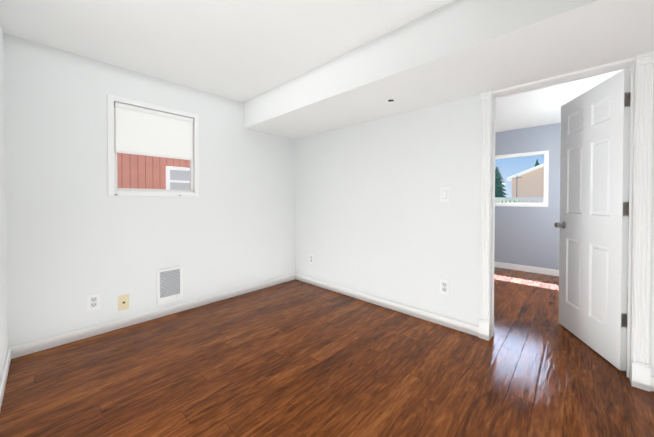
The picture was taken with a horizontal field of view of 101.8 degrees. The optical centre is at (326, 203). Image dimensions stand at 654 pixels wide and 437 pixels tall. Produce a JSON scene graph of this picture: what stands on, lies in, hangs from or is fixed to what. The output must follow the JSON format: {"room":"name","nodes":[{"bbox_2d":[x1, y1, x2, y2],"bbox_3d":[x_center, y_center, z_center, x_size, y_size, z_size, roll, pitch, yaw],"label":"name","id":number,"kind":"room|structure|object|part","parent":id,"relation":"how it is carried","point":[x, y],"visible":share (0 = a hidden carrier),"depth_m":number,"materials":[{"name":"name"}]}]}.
{"room":"empty bedroom","nodes":[
{"label":"empty bedroom","id":0,"kind":"room"},
{"bbox_2d":[0,21,7,379],"bbox_3d":[-0.741,-0.025,0.336,4.415,2.335,0.150,1,1,43],"label":"wall","id":1,"kind":"structure","parent":0,"point":[3,306],"depth_m":1.76,"materials":[{"name":"white paint"}]},
{"bbox_2d":[0,348,10,409],"bbox_3d":[-0.734,1.099,0.456,4.251,0.084,0.014,1,1,43],"label":"baseboard","id":2,"kind":"structure","parent":1,"relation":"attached to","point":[3,380],"depth_m":1.64,"materials":[{"name":"white paint"}]},
{"bbox_2d":[3,33,295,347],"bbox_3d":[-1.464,-0.058,2.900,0.150,2.335,2.898,1,1,43],"label":"wall","id":3,"kind":"structure","parent":0,"point":[76,234],"depth_m":2.31,"materials":[{"name":"white paint"}]},
{"bbox_2d":[87,293,99,311],"bbox_3d":[-1.976,0.833,2.250,0.008,0.136,0.083,1,1,43],"label":"outlet","id":4,"kind":"object","parent":3,"relation":"attached to","point":[93,301],"visible":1,"depth_m":2.25,"materials":[{"name":"white plastic"}]},
{"bbox_2d":[118,294,128,310],"bbox_3d":[-1.836,0.892,2.401,0.006,0.132,0.078,1,1,43],"label":"outlet","id":5,"kind":"object","parent":3,"relation":"attached to","point":[123,302],"visible":1,"depth_m":2.40,"materials":[{"name":"beige plastic"}]},
{"bbox_2d":[8,273,295,358],"bbox_3d":[-1.373,1.068,2.891,0.014,0.084,2.688,1,1,43],"label":"baseboard","id":6,"kind":"structure","parent":3,"relation":"attached to","point":[46,343],"depth_m":2.43,"materials":[{"name":"white paint"}]},
{"bbox_2d":[107,94,199,196],"bbox_3d":[-1.673,-0.514,2.616,0.095,0.883,0.769,1,1,43],"label":"window","id":7,"kind":"structure","parent":3,"relation":"in","point":[193,191],"depth_m":2.50,"materials":[{"name":"white plastic"}]},
{"bbox_2d":[114,102,192,159],"bbox_3d":[-1.659,-0.682,2.601,0.030,0.442,0.657,1,1,43],"label":"window blind","id":8,"kind":"object","parent":7,"relation":"attached to","point":[143,131],"visible":0.95,"depth_m":2.57,"materials":[{"name":"white fabric"}]},
{"bbox_2d":[157,266,182,304],"bbox_3d":[-1.574,0.818,2.667,0.023,0.342,0.226,1,1,43],"label":"air vent","id":9,"kind":"object","parent":3,"relation":"in","point":[169,285],"visible":1,"depth_m":2.67,"materials":[{"name":"white plastic"}]},
{"bbox_2d":[0,0,630,132],"bbox_3d":[1.138,-1.267,2.430,4.565,0.145,5.798,1,1,43],"label":"ceiling","id":10,"kind":"structure","parent":0,"point":[242,51],"depth_m":1.93,"materials":[{"name":"paint"}]},
{"bbox_2d":[244,0,653,138],"bbox_3d":[0.817,-1.062,2.090,4.265,0.305,0.816,1,1,43],"label":"soffit","id":11,"kind":"structure","parent":10,"relation":"attached to","point":[455,50],"depth_m":1.75,"materials":[{"name":"paint"}]},
{"bbox_2d":[0,267,653,436],"bbox_3d":[1.138,1.175,2.461,4.565,0.120,5.798,1,1,43],"label":"floor","id":12,"kind":"structure","parent":0,"point":[295,358],"depth_m":1.72,"materials":[{"name":"laminate"}]},
{"bbox_2d":[295,95,653,376],"bbox_3d":[1.117,-0.052,2.423,4.265,2.335,0.060,1,1,43],"label":"wall","id":13,"kind":"structure","parent":0,"point":[375,216],"depth_m":2.72,"materials":[{"name":"white paint"}]},
{"bbox_2d":[309,254,313,263],"bbox_3d":[-0.214,0.755,3.636,0.083,0.136,0.008,1,1,43],"label":"outlet","id":14,"kind":"object","parent":13,"relation":"attached to","point":[311,258],"visible":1,"depth_m":3.63,"materials":[{"name":"white plastic"}]},
{"bbox_2d":[296,274,478,336],"bbox_3d":[0.415,1.066,3.045,2.382,0.084,0.014,1,1,43],"label":"baseboard","id":15,"kind":"structure","parent":13,"relation":"attached to","point":[471,329],"depth_m":2.73,"materials":[{"name":"white paint"}]},
{"bbox_2d":[440,279,448,294],"bbox_3d":[1.073,0.761,2.428,0.083,0.136,0.008,1,1,43],"label":"outlet","id":16,"kind":"object","parent":13,"relation":"attached to","point":[444,287],"visible":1,"depth_m":2.42,"materials":[{"name":"white plastic"}]},
{"bbox_2d":[440,187,449,201],"bbox_3d":[1.070,-0.084,2.414,0.082,0.134,0.015,1,1,43],"label":"light switch","id":17,"kind":"object","parent":13,"relation":"attached to","point":[444,194],"visible":1,"depth_m":2.41,"materials":[{"name":"white plastic"}]},
{"bbox_2d":[492,97,495,335],"bbox_3d":[1.403,0.112,2.233,0.010,2.012,0.013,1,1,43],"label":"door frame","id":18,"kind":"object","parent":13,"relation":"attached to","point":[493,218],"visible":1,"depth_m":2.23,"materials":[{"name":"white paint"}]},
{"bbox_2d":[479,51,653,391],"bbox_3d":[1.653,0.107,1.946,0.917,2.030,0.166,1,1,43],"label":"door frame","id":19,"kind":"structure","parent":13,"relation":"attached to","point":[640,373],"depth_m":1.64,"materials":[{"name":"white paint"}]},
{"bbox_3d":[1.301,0.104,2.187,0.074,2.030,0.034,1,1,43],"label":"trim casing latch","id":20,"kind":"part","parent":19,"relation":"part of","materials":[{"name":"white wood"}]},
{"bbox_3d":[1.377,0.103,2.228,0.020,2.030,0.134,1,1,43],"label":"latch side jamb","id":21,"kind":"part","parent":19,"relation":"part of","materials":[{"name":"white wood"}]},
{"bbox_3d":[1.952,0.110,1.688,0.020,2.030,0.134,1,1,43],"label":"hinge-side jamb","id":22,"kind":"part","parent":19,"relation":"part of","materials":[{"name":"white wood"}]},
{"bbox_2d":[554,68,630,370],"bbox_3d":[2.066,0.108,2.090,0.171,2.000,0.755,0,1,16],"label":"door","id":23,"kind":"structure","parent":13,"relation":"in","point":[594,196],"depth_m":1.99,"materials":[{"name":"paint"}]},
{"bbox_3d":[2.154,0.191,2.405,0.171,0.064,0.104,0,1,16],"label":"knob","id":24,"kind":"part","parent":23,"relation":"part of","materials":[{"name":"silver metal"}]},
{"bbox_3d":[1.975,0.041,1.740,0.042,1.557,0.033,0,1,16],"label":"door hinges","id":25,"kind":"part","parent":23,"relation":"part of","materials":[{"name":"metal"}]},
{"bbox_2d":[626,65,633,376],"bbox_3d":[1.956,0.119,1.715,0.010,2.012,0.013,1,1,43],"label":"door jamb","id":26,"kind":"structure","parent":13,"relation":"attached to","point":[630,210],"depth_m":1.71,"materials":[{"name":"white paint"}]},
{"bbox_2d":[650,377,653,391],"bbox_3d":[2.296,1.089,1.278,0.959,0.084,0.014,1,1,43],"label":"baseboard","id":27,"kind":"structure","parent":13,"relation":"attached to","point":[652,384],"depth_m":1.59,"materials":[{"name":"white paint"}]},
{"bbox_2d":[494,123,629,269],"bbox_3d":[3.054,-0.078,4.485,4.265,2.335,0.100,1,1,43],"label":"wall","id":28,"kind":"structure","parent":0,"point":[526,236],"depth_m":4.22,"materials":[{"name":"grey paint"}]},
{"bbox_2d":[495,150,548,206],"bbox_3d":[2.965,-0.391,4.536,1.258,0.868,0.082,1,1,43],"label":"window","id":29,"kind":"structure","parent":28,"relation":"in","point":[546,166],"depth_m":4.20,"materials":[{"name":"white plastic"}]},
{"bbox_2d":[494,261,558,275],"bbox_3d":[3.015,1.043,4.458,4.265,0.094,0.014,1,1,43],"label":"baseboard","id":30,"kind":"structure","parent":28,"relation":"attached to","point":[546,271],"depth_m":4.26,"materials":[{"name":"white paint"}]},
{"label":"outside","id":31,"kind":"structure","parent":0,"visible":0},
{"bbox_3d":[19.447,1.122,35.202,100.000,0.050,102.000,1,1,43],"label":"ground","id":32,"kind":"structure","parent":31,"visible":0},
{"bbox_2d":[117,153,189,189],"bbox_3d":[-2.408,-0.817,4.977,0.285,4.600,10.051,1,1,43],"label":"siding","id":33,"kind":"object","parent":32,"relation":"on","point":[160,165],"depth_m":4.35,"materials":[{"name":"red"}]},
{"bbox_2d":[495,167,507,196],"bbox_3d":[19.763,-1.546,30.769,2.969,5.400,2.939,1,1,43],"label":"conifer tree","id":34,"kind":"object","parent":32,"relation":"on","point":[499,185],"depth_m":30.22,"materials":[{"name":"green plant"}]},
{"bbox_2d":[495,197,543,202],"bbox_3d":[6.745,0.565,11.495,22.070,1.670,0.060,1,1,43],"label":"fence","id":35,"kind":"object","parent":32,"relation":"on","point":[525,199],"depth_m":10.56,"materials":[{"name":"grey"}]},
{"bbox_2d":[507,163,543,202],"bbox_3d":[32.213,-2.405,34.143,12.832,7.030,14.900,1,1,43],"label":"house","id":36,"kind":"structure","parent":32,"relation":"on","point":[526,182],"depth_m":31.86,"materials":[{"name":"beige"}]}
]}

